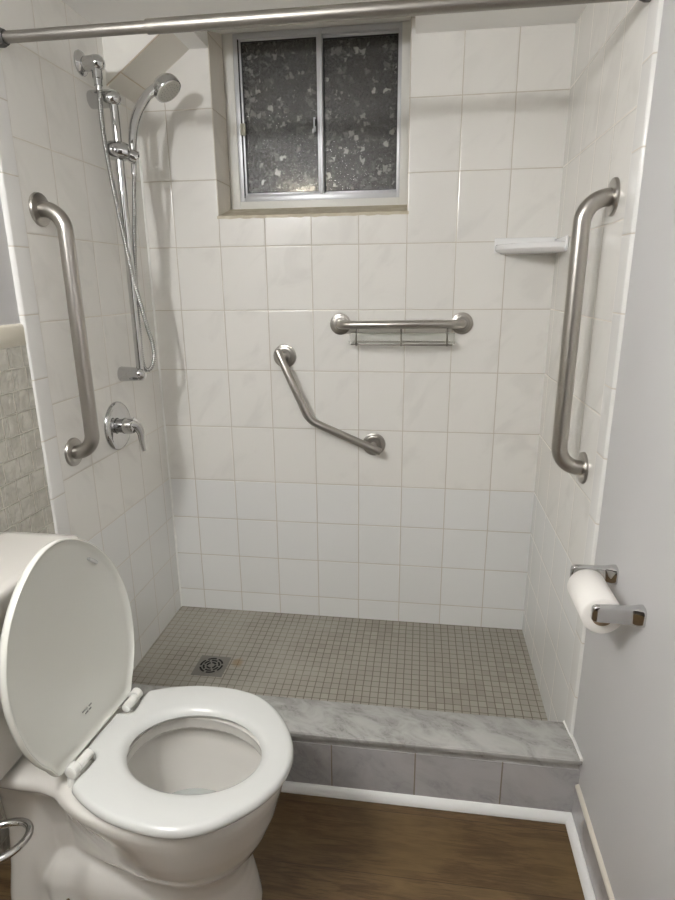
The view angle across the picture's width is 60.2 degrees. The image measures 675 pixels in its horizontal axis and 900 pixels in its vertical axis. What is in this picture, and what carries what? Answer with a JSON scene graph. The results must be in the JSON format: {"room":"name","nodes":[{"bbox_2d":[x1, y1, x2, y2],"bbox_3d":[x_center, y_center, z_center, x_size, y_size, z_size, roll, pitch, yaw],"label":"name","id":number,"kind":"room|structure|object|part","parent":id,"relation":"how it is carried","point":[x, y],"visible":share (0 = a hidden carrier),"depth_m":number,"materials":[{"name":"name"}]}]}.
{"room":"bathroom","nodes":[
{"label":"bathroom","id":0,"kind":"room"},
{"bbox_2d":[0,0,180,669],"bbox_3d":[-0.882,0.064,0.777,0.100,2.125,2.750,2,16,8],"label":"wall","id":1,"kind":"structure","parent":0,"point":[118,502],"depth_m":1.65,"materials":[{"name":"tile"}]},
{"bbox_2d":[0,323,25,348],"bbox_3d":[-0.889,0.007,0.399,0.008,0.050,2.060,2,16,8],"label":"cap","id":2,"kind":"object","parent":1,"relation":"attached to","point":[11,335],"visible":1,"depth_m":1.34,"materials":[{"name":"beige tile"}]},
{"bbox_2d":[0,345,54,853],"bbox_3d":[-0.884,0.582,0.564,0.007,1.147,2.060,2,16,8],"label":"wainscoting","id":3,"kind":"structure","parent":1,"relation":"attached to","point":[25,504],"depth_m":1.37,"materials":[{"name":"beige tile"}]},
{"bbox_2d":[0,55,70,534],"bbox_3d":[-0.741,-0.106,1.457,0.021,1.975,0.058,2,16,8],"label":"trim","id":4,"kind":"structure","parent":1,"relation":"attached to","point":[10,193],"depth_m":1.38,"materials":[{"name":"tile"}]},
{"bbox_2d":[28,192,99,465],"bbox_3d":[-0.681,-0.288,1.490,0.081,0.690,0.078,2,16,8],"label":"grab bar","id":5,"kind":"object","parent":1,"relation":"attached to","point":[42,211],"visible":1,"depth_m":1.46,"materials":[{"name":"silver metal"}]},
{"bbox_2d":[73,50,105,86],"bbox_3d":[-0.655,-1.023,1.557,0.069,0.086,0.061,2,16,8],"label":"wall bracket","id":6,"kind":"object","parent":1,"relation":"attached to","point":[94,63],"depth_m":1.54,"materials":[{"name":"silver metal"}]},
{"bbox_2d":[86,89,146,380],"bbox_3d":[-0.621,-0.605,1.717,0.117,0.809,0.076,2,16,8],"label":"slide bar","id":7,"kind":"object","parent":1,"relation":"attached to","point":[119,151],"visible":0.98,"depth_m":1.66,"materials":[{"name":"silver metal"}]},
{"bbox_3d":[-0.617,-0.835,1.618,0.017,0.017,0.012,-3,16,-8],"label":"lock knob","id":8,"kind":"part","parent":7,"relation":"part of","materials":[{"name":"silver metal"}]},
{"bbox_2d":[95,84,155,371],"bbox_3d":[-0.614,-0.620,1.707,0.103,0.789,0.035,-15,21,-40],"label":"shower hose","id":9,"kind":"object","parent":7,"relation":"hanging from","point":[98,88],"visible":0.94,"depth_m":1.69,"materials":[{"name":"silver metal"}]},
{"bbox_3d":[-0.616,-0.603,1.710,0.026,0.766,0.024,2,16,8],"label":"rail","id":10,"kind":"part","parent":7,"relation":"part of","materials":[{"name":"silver metal"}]},
{"bbox_2d":[128,73,180,150],"bbox_3d":[-0.517,-0.949,1.663,0.162,0.237,0.079,-15,21,-40],"label":"shower","id":11,"kind":"object","parent":7,"relation":"on","point":[165,87],"visible":0.98,"depth_m":1.64,"materials":[{"name":"silver metal"}]},
{"bbox_3d":[-0.552,-0.935,1.663,0.106,0.210,0.031,-10,19,-30],"label":"handle","id":12,"kind":"part","parent":11,"relation":"part of","materials":[{"name":"silver metal"}]},
{"bbox_2d":[104,401,145,450],"bbox_3d":[-0.642,-0.071,1.800,0.085,0.156,0.150,2,16,8],"label":"shower valve","id":13,"kind":"object","parent":1,"relation":"attached to","point":[118,424],"visible":1,"depth_m":1.78,"materials":[{"name":"silver metal"}]},
{"bbox_3d":[-0.621,-0.048,1.804,0.046,0.109,0.038,-3,16,-8],"label":"lever","id":14,"kind":"part","parent":13,"relation":"part of","materials":[{"name":"silver metal"}]},
{"bbox_2d":[0,0,650,47],"bbox_3d":[-0.078,-0.870,1.165,1.327,0.040,0.037,2,16,8],"label":"shower curtain rod","id":15,"kind":"object","parent":1,"relation":"attached to","point":[387,8],"visible":1,"depth_m":1.16,"materials":[{"name":"silver metal"}]},
{"bbox_2d":[102,33,188,101],"bbox_3d":[-0.562,-1.155,1.741,0.195,0.157,0.178,2,16,8],"label":"wall","id":16,"kind":"structure","parent":0,"point":[165,50],"depth_m":1.69,"materials":[{"name":"white paint"}]},
{"bbox_2d":[107,34,159,85],"bbox_3d":[-0.575,-1.121,1.659,0.196,0.138,0.004,2,16,8],"label":"trim","id":17,"kind":"structure","parent":16,"relation":"attached to","point":[157,35],"depth_m":1.66,"materials":[{"name":"beige"}]},
{"bbox_2d":[0,606,584,899],"bbox_3d":[-0.161,1.066,0.959,1.536,0.085,2.750,2,16,8],"label":"floor","id":18,"kind":"structure","parent":0,"point":[488,671],"depth_m":1.78,"materials":[{"name":"grey tile"}]},
{"bbox_2d":[0,817,33,863],"bbox_3d":[-0.641,0.844,1.032,0.227,0.382,0.170,2,16,8],"label":"towel ring","id":19,"kind":"object","parent":18,"relation":"on","point":[26,823],"visible":1,"depth_m":1.00,"materials":[{"name":"silver metal"}]},
{"bbox_2d":[0,531,293,899],"bbox_3d":[-0.428,0.575,1.153,0.694,0.827,0.398,2,16,8],"label":"toilet","id":20,"kind":"object","parent":18,"relation":"on","point":[171,793],"visible":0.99,"depth_m":1.12,"materials":[{"name":"white ceramic"}]},
{"bbox_3d":[-0.678,0.427,1.148,0.174,0.326,0.380,2,16,8],"label":"tank","id":21,"kind":"part","parent":20,"relation":"part of","materials":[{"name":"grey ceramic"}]},
{"bbox_3d":[-0.679,0.252,1.098,0.193,0.040,0.398,2,16,8],"label":"tank lid","id":22,"kind":"part","parent":20,"relation":"part of","materials":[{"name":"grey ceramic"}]},
{"bbox_3d":[-0.510,0.370,1.122,0.056,0.413,0.355,3,16,13],"label":"seat lid","id":23,"kind":"part","parent":20,"relation":"part of","materials":[{"name":"white plastic"}]},
{"bbox_3d":[-0.487,0.607,1.076,0.026,0.022,0.026,2,16,8],"label":"hinge post","id":24,"kind":"part","parent":20,"relation":"part of","materials":[{"name":"white plastic"}]},
{"bbox_3d":[-0.441,0.552,1.267,0.026,0.022,0.026,2,16,8],"label":"hinge post","id":25,"kind":"part","parent":20,"relation":"part of","materials":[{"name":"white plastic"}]},
{"bbox_3d":[-0.428,0.783,1.210,0.662,0.396,0.347,2,16,8],"label":"bowl","id":26,"kind":"part","parent":20,"relation":"part of","materials":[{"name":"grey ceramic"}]},
{"bbox_3d":[-0.284,0.583,1.129,0.403,0.022,0.361,2,16,8],"label":"seat","id":27,"kind":"part","parent":20,"relation":"part of","materials":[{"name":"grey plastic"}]},
{"bbox_2d":[191,655,230,676],"bbox_3d":[-0.428,0.732,1.975,0.106,0.003,0.106,2,16,8],"label":"floor drain","id":28,"kind":"object","parent":18,"relation":"on","point":[214,666],"visible":1,"depth_m":1.97,"materials":[{"name":"silver metal"}]},
{"bbox_2d":[121,684,581,812],"bbox_3d":[-0.069,0.785,1.567,1.336,0.190,0.154,2,16,8],"label":"shower curb","id":29,"kind":"object","parent":18,"relation":"on","point":[529,763],"visible":0.59,"depth_m":1.47,"materials":[{"name":"grey stone"}]},
{"bbox_2d":[281,781,570,823],"bbox_3d":[-0.082,0.886,1.521,1.326,0.022,0.016,2,16,8],"label":"baseboard","id":30,"kind":"structure","parent":29,"relation":"attached to","point":[507,811],"depth_m":1.48,"materials":[{"name":"white plastic"}]},
{"bbox_2d":[62,0,586,48],"bbox_3d":[-0.181,-0.936,0.386,1.536,0.200,2.750,2,16,8],"label":"ceiling","id":31,"kind":"structure","parent":0,"point":[93,11],"depth_m":1.55,"materials":[{"name":"white paint"}]},
{"bbox_2d":[134,16,575,629],"bbox_3d":[0.035,-0.316,2.072,1.536,2.125,0.180,2,16,8],"label":"wall","id":32,"kind":"structure","parent":0,"point":[275,511],"depth_m":1.98,"materials":[{"name":"tile"}]},
{"bbox_2d":[137,136,182,606],"bbox_3d":[-0.636,-0.231,2.099,0.008,1.790,0.006,2,16,8],"label":"trim","id":33,"kind":"structure","parent":32,"relation":"attached to","point":[140,166],"depth_m":2.08,"materials":[{"name":"white"}]},
{"bbox_2d":[207,31,230,214],"bbox_3d":[-0.383,-1.057,1.898,0.002,0.555,0.135,2,16,8],"label":"trim","id":34,"kind":"structure","parent":32,"relation":"attached to","point":[214,39],"depth_m":1.89,"materials":[{"name":"tile"}]},
{"bbox_2d":[211,16,410,33],"bbox_3d":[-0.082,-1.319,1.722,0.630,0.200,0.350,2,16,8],"label":"trim","id":35,"kind":"structure","parent":32,"relation":"attached to","point":[394,19],"depth_m":1.78,"materials":[{"name":"white paint"}]},
{"bbox_2d":[217,205,408,218],"bbox_3d":[-0.076,-0.789,1.929,0.624,0.047,0.141,2,16,8],"label":"sill","id":36,"kind":"structure","parent":32,"relation":"attached to","point":[376,209],"depth_m":1.90,"materials":[{"name":"beige stone"}]},
{"bbox_2d":[222,20,410,209],"bbox_3d":[-0.067,-1.100,1.927,0.612,0.558,0.046,2,16,8],"label":"window","id":37,"kind":"structure","parent":32,"relation":"in","point":[316,116],"depth_m":1.92,"materials":[{"name":"white"}]},
{"bbox_3d":[-0.189,-1.104,1.940,0.248,0.452,0.004,2,16,8],"label":"pane","id":38,"kind":"part","parent":37,"relation":"part of","materials":[{"name":"clear glass"}]},
{"bbox_3d":[-0.184,-1.105,1.939,0.278,0.468,0.011,2,16,8],"label":"sash","id":39,"kind":"part","parent":37,"relation":"part of","materials":[{"name":"silver metal"}]},
{"bbox_3d":[-0.078,-1.073,1.922,0.012,0.046,0.010,2,16,8],"label":"pull handle","id":40,"kind":"part","parent":37,"relation":"part of","materials":[{"name":"silver metal"}]},
{"bbox_3d":[-0.054,-1.104,1.911,0.013,0.485,0.007,2,16,8],"label":"meeting rail","id":41,"kind":"part","parent":37,"relation":"part of","materials":[{"name":"silver metal"}]},
{"bbox_3d":[0.066,-1.101,1.917,0.268,0.468,0.011,2,16,8],"label":"sash","id":42,"kind":"part","parent":37,"relation":"part of","materials":[{"name":"silver metal"}]},
{"bbox_3d":[0.075,-1.099,1.915,0.241,0.452,0.004,2,16,8],"label":"pane","id":43,"kind":"part","parent":37,"relation":"part of","materials":[{"name":"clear glass"}]},
{"bbox_2d":[273,344,384,454],"bbox_3d":[-0.031,-0.164,1.997,0.390,0.386,0.063,2,16,8],"label":"grab bar","id":44,"kind":"object","parent":32,"relation":"attached to","point":[284,355],"visible":1,"depth_m":1.99,"materials":[{"name":"silver metal"}]},
{"bbox_2d":[330,312,472,345],"bbox_3d":[0.202,-0.391,1.889,0.469,0.106,0.079,2,16,8],"label":"bar shelf","id":45,"kind":"object","parent":32,"relation":"attached to","point":[462,322],"visible":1,"depth_m":1.87,"materials":[{"name":"silver metal"}]},
{"bbox_2d":[407,16,411,207],"bbox_3d":[0.226,-1.039,1.813,0.002,0.555,0.135,2,16,8],"label":"trim","id":46,"kind":"structure","parent":32,"relation":"attached to","point":[411,16],"depth_m":1.75,"materials":[{"name":"tile"}]},
{"bbox_2d":[522,0,674,899],"bbox_3d":[0.536,0.107,0.580,0.106,2.125,2.750,2,16,8],"label":"wall","id":47,"kind":"structure","parent":0,"point":[624,733],"depth_m":1.18,"materials":[{"name":"grey paint"}]},
{"bbox_2d":[494,235,568,253],"bbox_3d":[0.570,-0.611,1.728,0.186,0.048,0.162,2,16,8],"label":"soap shelf","id":48,"kind":"object","parent":47,"relation":"attached to","point":[532,245],"visible":1,"depth_m":1.72,"materials":[{"name":"white ceramic"}]},
{"bbox_2d":[563,720,582,761],"bbox_3d":[0.588,0.724,1.453,0.010,0.031,0.154,1,16,6],"label":"trim","id":49,"kind":"structure","parent":47,"relation":"attached to","point":[570,735],"depth_m":1.43,"materials":[{"name":"white"}]},
{"bbox_2d":[565,813,595,899],"bbox_3d":[0.429,1.174,0.496,0.016,0.022,1.977,2,16,8],"label":"baseboard","id":50,"kind":"structure","parent":47,"relation":"attached to","point":[581,866],"depth_m":1.32,"materials":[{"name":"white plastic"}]},
{"bbox_2d":[551,177,619,483],"bbox_3d":[0.559,-0.252,1.343,0.081,0.690,0.078,2,16,8],"label":"grab bar","id":51,"kind":"object","parent":47,"relation":"attached to","point":[608,198],"visible":1,"depth_m":1.32,"materials":[{"name":"silver metal"}]},
{"bbox_2d":[572,784,608,899],"bbox_3d":[0.441,1.133,0.483,0.008,0.108,1.978,2,16,8],"label":"baseboard","id":52,"kind":"structure","parent":47,"relation":"attached to","point":[594,872],"depth_m":1.29,"materials":[{"name":"white wood"}]},
{"bbox_2d":[575,784,614,899],"bbox_3d":[0.440,1.079,0.466,0.010,0.008,1.973,2,16,8],"label":"cap","id":53,"kind":"object","parent":52,"relation":"on","point":[578,789],"visible":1,"depth_m":1.25,"materials":[{"name":"beige"}]},
{"bbox_2d":[570,564,646,627],"bbox_3d":[0.515,0.275,1.123,0.088,0.038,0.186,2,16,8],"label":"toilet paper holder","id":54,"kind":"object","parent":47,"relation":"attached to","point":[634,615],"visible":0.88,"depth_m":1.04,"materials":[{"name":"silver metal"}]},
{"bbox_2d":[567,569,620,633],"bbox_3d":[0.497,0.291,1.129,0.074,0.074,0.118,2,16,8],"label":"toilet paper roll","id":55,"kind":"object","parent":54,"relation":"hanging from","point":[586,588],"visible":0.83,"depth_m":1.10,"materials":[{"name":"white paper"}]},
{"bbox_3d":[0.526,0.254,1.197,0.088,0.038,0.030,2,16,8],"label":"arm","id":56,"kind":"part","parent":54,"relation":"part of","materials":[{"name":"silver metal"}]},
{"bbox_3d":[0.504,0.296,1.049,0.088,0.038,0.030,2,16,8],"label":"arm","id":57,"kind":"part","parent":54,"relation":"part of","materials":[{"name":"silver metal"}]},
{"bbox_2d":[565,0,663,734],"bbox_3d":[0.594,-0.066,1.271,0.021,1.975,0.058,2,16,8],"label":"trim","id":58,"kind":"structure","parent":47,"relation":"attached to","point":[655,10],"depth_m":1.20,"materials":[{"name":"tile"}]}
]}

